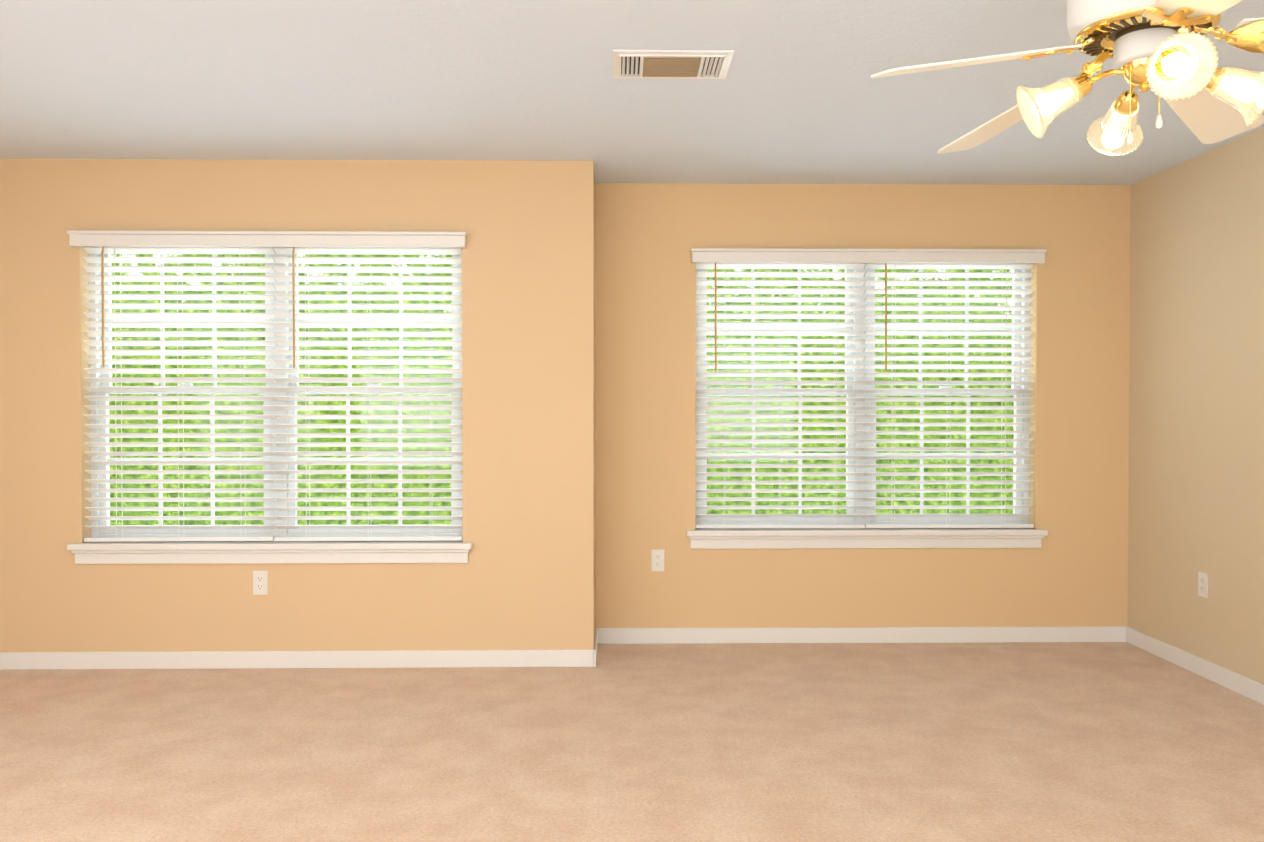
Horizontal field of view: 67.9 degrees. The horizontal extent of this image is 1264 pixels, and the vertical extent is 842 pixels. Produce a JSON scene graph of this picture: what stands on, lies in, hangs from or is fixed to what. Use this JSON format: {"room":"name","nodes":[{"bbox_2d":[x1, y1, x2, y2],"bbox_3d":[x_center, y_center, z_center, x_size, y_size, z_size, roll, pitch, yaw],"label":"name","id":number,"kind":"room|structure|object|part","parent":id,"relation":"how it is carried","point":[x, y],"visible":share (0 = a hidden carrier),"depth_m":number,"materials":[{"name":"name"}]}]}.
{"room":"empty living room","nodes":[
{"label":"empty living room","id":0,"kind":"room"},
{"bbox_2d":[0,159,595,651],"bbox_3d":[-1.823,-0.031,4.588,3.270,2.440,0.160,0,1,-1],"label":"wall","id":1,"kind":"structure","parent":0,"point":[522,577],"depth_m":4.50,"materials":[{"name":"beige paint"}]},
{"bbox_2d":[253,571,267,594],"bbox_3d":[-1.786,0.778,4.516,0.070,0.115,0.008,0,1,-1],"label":"electrical outlet","id":2,"kind":"object","parent":1,"relation":"attached to","point":[260,582],"visible":1,"depth_m":4.51,"materials":[{"name":"white plastic"}]},
{"bbox_2d":[257,576,263,589],"bbox_3d":[-1.786,0.778,4.514,0.033,0.066,0.004,0,1,-1],"label":"receptacle","id":3,"kind":"object","parent":2,"relation":"attached to","point":[260,579],"depth_m":4.51,"materials":[{"name":"white plastic"}]},
{"bbox_2d":[67,540,472,563],"bbox_3d":[-1.727,0.634,4.536,1.916,0.100,0.125,0,1,-1],"label":"window sill","id":4,"kind":"structure","parent":1,"relation":"attached to","point":[268,552],"depth_m":4.49,"materials":[{"name":"white wood"}]},
{"bbox_2d":[83,246,462,541],"bbox_3d":[-1.728,-0.156,4.590,1.820,1.481,0.152,0,1,-1],"label":"window blinds","id":5,"kind":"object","parent":1,"relation":"in","point":[279,461],"depth_m":4.55,"materials":[{"name":"white plastic"}]},
{"bbox_2d":[101,246,104,367],"bbox_3d":[-2.531,-0.548,4.496,0.011,0.586,0.020,0,1,-19],"label":"blind wand","id":6,"kind":"object","parent":5,"relation":"hanging from","point":[102,274],"depth_m":4.49,"materials":[{"name":"white plastic"}]},
{"bbox_2d":[114,246,116,541],"bbox_3d":[-2.477,-0.132,4.507,0.008,1.426,0.006,0,1,-1],"label":"blind cord","id":7,"kind":"object","parent":5,"relation":"hanging from","point":[114,246],"depth_m":4.51,"materials":[{"name":"white fabric"}]},
{"bbox_2d":[120,246,122,537],"bbox_3d":[-2.478,-0.136,4.559,0.002,1.420,0.002,0,1,-1],"label":"blind cord","id":8,"kind":"object","parent":5,"relation":"hanging from","point":[120,246],"depth_m":4.56,"materials":[{"name":"white fabric"}]},
{"bbox_2d":[177,261,179,541],"bbox_3d":[-2.179,-0.132,4.511,0.008,1.426,0.006,0,1,-1],"label":"blind cord","id":9,"kind":"object","parent":5,"relation":"hanging from","point":[177,261],"depth_m":4.51,"materials":[{"name":"white fabric"}]},
{"bbox_2d":[182,263,183,515],"bbox_3d":[-2.180,-0.136,4.564,0.002,1.420,0.002,0,1,-1],"label":"blind cord","id":10,"kind":"object","parent":5,"relation":"hanging from","point":[182,263],"depth_m":4.57,"materials":[{"name":"white fabric"}]},
{"bbox_2d":[239,247,244,541],"bbox_3d":[-1.882,-0.132,4.516,0.008,1.426,0.006,0,1,-1],"label":"blind cord","id":11,"kind":"object","parent":5,"relation":"hanging from","point":[239,247],"depth_m":4.52,"materials":[{"name":"white fabric"}]},
{"bbox_2d":[244,318,245,536],"bbox_3d":[-1.883,-0.136,4.568,0.002,1.420,0.002,0,1,-1],"label":"blind cord","id":12,"kind":"object","parent":5,"relation":"hanging from","point":[244,384],"depth_m":4.57,"materials":[{"name":"white fabric"}]},
{"bbox_2d":[67,230,467,248],"bbox_3d":[-1.726,-0.863,4.470,1.876,0.072,0.058,0,1,-1],"label":"window valance","id":13,"kind":"object","parent":5,"relation":"attached to","point":[275,238],"visible":1,"depth_m":4.45,"materials":[{"name":"white wood"}]},
{"bbox_2d":[292,247,294,367],"bbox_3d":[-1.624,-0.548,4.509,0.011,0.586,0.020,0,1,-19],"label":"blind wand","id":14,"kind":"object","parent":5,"relation":"hanging from","point":[293,277],"depth_m":4.50,"materials":[{"name":"white plastic"}]},
{"bbox_2d":[305,247,309,541],"bbox_3d":[-1.570,-0.132,4.520,0.008,1.426,0.006,0,1,-1],"label":"blind cord","id":15,"kind":"object","parent":5,"relation":"hanging from","point":[308,247],"depth_m":4.52,"materials":[{"name":"white fabric"}]},
{"bbox_2d":[367,264,370,540],"bbox_3d":[-1.273,-0.133,4.525,0.008,1.426,0.006,0,1,-1],"label":"blind cord","id":16,"kind":"object","parent":5,"relation":"hanging from","point":[367,264],"depth_m":4.52,"materials":[{"name":"white fabric"}]},
{"bbox_2d":[429,247,431,540],"bbox_3d":[-0.976,-0.133,4.529,0.008,1.426,0.006,0,1,-1],"label":"blind cord","id":17,"kind":"object","parent":5,"relation":"hanging from","point":[431,247],"depth_m":4.53,"materials":[{"name":"white fabric"}]},
{"bbox_2d":[0,646,597,669],"bbox_3d":[-1.810,1.148,4.515,3.273,0.083,0.017,0,1,-1],"label":"baseboard","id":18,"kind":"structure","parent":1,"relation":"attached to","point":[402,658],"depth_m":4.51,"materials":[{"name":"white wood"}]},
{"bbox_2d":[594,628,599,645],"bbox_3d":[-0.186,1.145,4.769,0.017,0.083,0.390,0,1,-1],"label":"baseboard","id":19,"kind":"structure","parent":1,"relation":"attached to","point":[597,632],"depth_m":4.89,"materials":[{"name":"white wood"}]},
{"bbox_2d":[0,642,1263,841],"bbox_3d":[-0.364,1.301,1.783,6.460,0.150,6.740,0,1,-1],"label":"floor","id":20,"kind":"structure","parent":0,"point":[912,742],"depth_m":3.43,"materials":[{"name":"carpet"}]},
{"bbox_2d":[0,0,1263,184],"bbox_3d":[-0.364,-1.289,1.748,6.460,0.150,6.740,0,1,-1],"label":"ceiling","id":21,"kind":"structure","parent":0,"point":[798,95],"depth_m":3.50,"materials":[{"name":"white paint"}]},
{"bbox_2d":[612,50,733,78],"bbox_3d":[0.136,-1.227,3.247,0.405,0.018,0.255,0,1,-1],"label":"ceiling vent","id":22,"kind":"object","parent":21,"relation":"in","point":[678,64],"visible":1,"depth_m":3.22,"materials":[{"name":"white metal"}]},
{"bbox_2d":[871,0,1263,155],"bbox_3d":[1.200,-0.942,2.258,1.248,0.558,1.282,0,1,-1],"label":"ceiling fan","id":23,"kind":"object","parent":21,"relation":"hanging from","point":[1166,51],"visible":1,"depth_m":2.23,"materials":[{"name":"white metal"}]},
{"bbox_3d":[1.238,-0.936,2.267,0.312,0.018,0.312,0,1,-1],"label":"brass plate","id":24,"kind":"part","parent":23,"relation":"part of","materials":[{"name":"brown metal"}]},
{"bbox_2d":[595,183,1130,627],"bbox_3d":[1.310,-0.038,5.081,3.010,2.440,0.160,0,1,-1],"label":"wall","id":25,"kind":"structure","parent":0,"point":[1072,571],"depth_m":5.00,"materials":[{"name":"beige paint"}]},
{"bbox_2d":[651,550,664,570],"bbox_3d":[0.138,0.741,4.989,0.070,0.115,0.008,0,1,-1],"label":"electrical outlet","id":26,"kind":"object","parent":25,"relation":"attached to","point":[657,560],"visible":1,"depth_m":4.99,"materials":[{"name":"white plastic"}]},
{"bbox_2d":[655,554,660,566],"bbox_3d":[0.138,0.741,4.988,0.033,0.066,0.004,0,1,-1],"label":"receptacle","id":27,"kind":"object","parent":26,"relation":"attached to","point":[657,556],"depth_m":4.99,"materials":[{"name":"white plastic"}]},
{"bbox_2d":[600,626,1123,643],"bbox_3d":[1.222,1.142,5.006,2.830,0.083,0.017,0,1,-1],"label":"baseboard","id":28,"kind":"structure","parent":25,"relation":"attached to","point":[1087,633],"depth_m":5.00,"materials":[{"name":"white wood"}]},
{"bbox_2d":[695,262,1034,527],"bbox_3d":[1.245,-0.163,5.080,1.820,1.480,0.152,0,1,-1],"label":"blinds","id":29,"kind":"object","parent":25,"relation":"in","point":[858,327],"depth_m":5.04,"materials":[{"name":"white plastic"}]},
{"bbox_2d":[715,262,716,371],"bbox_3d":[0.442,-0.555,4.986,0.011,0.586,0.020,0,1,-19],"label":"blind wand","id":30,"kind":"object","parent":29,"relation":"hanging from","point":[715,262],"depth_m":4.98,"materials":[{"name":"brown wood"}]},
{"bbox_2d":[724,262,725,528],"bbox_3d":[0.496,-0.139,4.997,0.008,1.426,0.006,0,1,-1],"label":"blind cord","id":31,"kind":"object","parent":29,"relation":"hanging from","point":[724,262],"depth_m":4.99,"materials":[{"name":"white fabric"}]},
{"bbox_2d":[779,269,781,528],"bbox_3d":[0.794,-0.139,5.001,0.008,1.426,0.006,0,1,-1],"label":"blind cord","id":32,"kind":"object","parent":29,"relation":"hanging from","point":[779,269],"depth_m":5.05,"materials":[{"name":"white fabric"}]},
{"bbox_2d":[834,269,836,528],"bbox_3d":[1.090,-0.139,5.006,0.008,1.426,0.006,0,1,-1],"label":"blind cord","id":33,"kind":"object","parent":29,"relation":"hanging from","point":[834,269],"depth_m":5.01,"materials":[{"name":"white fabric"}]},
{"bbox_2d":[690,248,1046,263],"bbox_3d":[1.247,-0.869,4.960,1.876,0.072,0.058,0,1,-1],"label":"window valance","id":34,"kind":"object","parent":29,"relation":"attached to","point":[766,255],"visible":1,"depth_m":4.94,"materials":[{"name":"white wood"}]},
{"bbox_2d":[885,263,886,371],"bbox_3d":[1.349,-0.555,5.000,0.011,0.586,0.020,0,1,-19],"label":"blind wand","id":35,"kind":"object","parent":29,"relation":"hanging from","point":[885,319],"depth_m":4.99,"materials":[{"name":"brown wood"}]},
{"bbox_2d":[891,263,895,528],"bbox_3d":[1.402,-0.139,5.010,0.008,1.426,0.006,0,1,-1],"label":"blind cord","id":36,"kind":"object","parent":29,"relation":"hanging from","point":[892,369],"depth_m":5.02,"materials":[{"name":"white fabric"}]},
{"bbox_2d":[946,269,950,527],"bbox_3d":[1.699,-0.139,5.015,0.008,1.426,0.006,0,1,-1],"label":"blind cord","id":37,"kind":"object","parent":29,"relation":"hanging from","point":[947,269],"depth_m":5.02,"materials":[{"name":"white fabric"}]},
{"bbox_2d":[1001,263,1002,511],"bbox_3d":[1.997,-0.143,5.072,0.002,1.420,0.002,0,1,-1],"label":"blind cord","id":38,"kind":"object","parent":29,"relation":"hanging from","point":[1002,263],"depth_m":5.07,"materials":[{"name":"white fabric"}]},
{"bbox_2d":[1005,263,1006,527],"bbox_3d":[1.997,-0.139,5.019,0.008,1.426,0.006,0,1,-1],"label":"blind cord","id":39,"kind":"object","parent":29,"relation":"hanging from","point":[1006,263],"depth_m":5.02,"materials":[{"name":"white fabric"}]},
{"bbox_2d":[686,528,1047,548],"bbox_3d":[1.246,0.628,5.026,1.916,0.100,0.125,0,1,-1],"label":"window sill","id":40,"kind":"structure","parent":25,"relation":"attached to","point":[782,538],"depth_m":4.99,"materials":[{"name":"white wood"}]},
{"bbox_2d":[1128,127,1263,684],"bbox_3d":[2.786,0.007,1.733,0.160,2.440,6.580,0,1,-1],"label":"wall","id":41,"kind":"structure","parent":0,"point":[1196,434],"depth_m":4.41,"materials":[{"name":"beige paint"}]},
{"bbox_2d":[1124,626,1263,704],"bbox_3d":[2.697,1.184,1.828,0.017,0.083,6.420,0,1,-1],"label":"baseboard","id":42,"kind":"structure","parent":41,"relation":"attached to","point":[1234,681],"depth_m":4.40,"materials":[{"name":"white wood"}]},
{"bbox_2d":[1198,571,1207,597],"bbox_3d":[2.662,0.763,4.382,0.008,0.115,0.070,0,1,-1],"label":"electrical outlet","id":43,"kind":"object","parent":41,"relation":"attached to","point":[1202,584],"visible":1,"depth_m":4.38,"materials":[{"name":"white plastic"}]},
{"bbox_2d":[1200,577,1204,591],"bbox_3d":[2.660,0.763,4.382,0.004,0.066,0.033,0,1,-1],"label":"receptacle","id":44,"kind":"object","parent":43,"relation":"attached to","point":[1202,579],"depth_m":4.38,"materials":[{"name":"white plastic"}]},
{"label":"outside","id":45,"kind":"structure","parent":0,"visible":0},
{"bbox_2d":[109,254,1013,524],"bbox_3d":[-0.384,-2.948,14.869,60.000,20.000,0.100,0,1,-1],"label":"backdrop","id":46,"kind":"structure","parent":45,"point":[442,485],"depth_m":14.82,"materials":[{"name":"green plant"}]}
]}

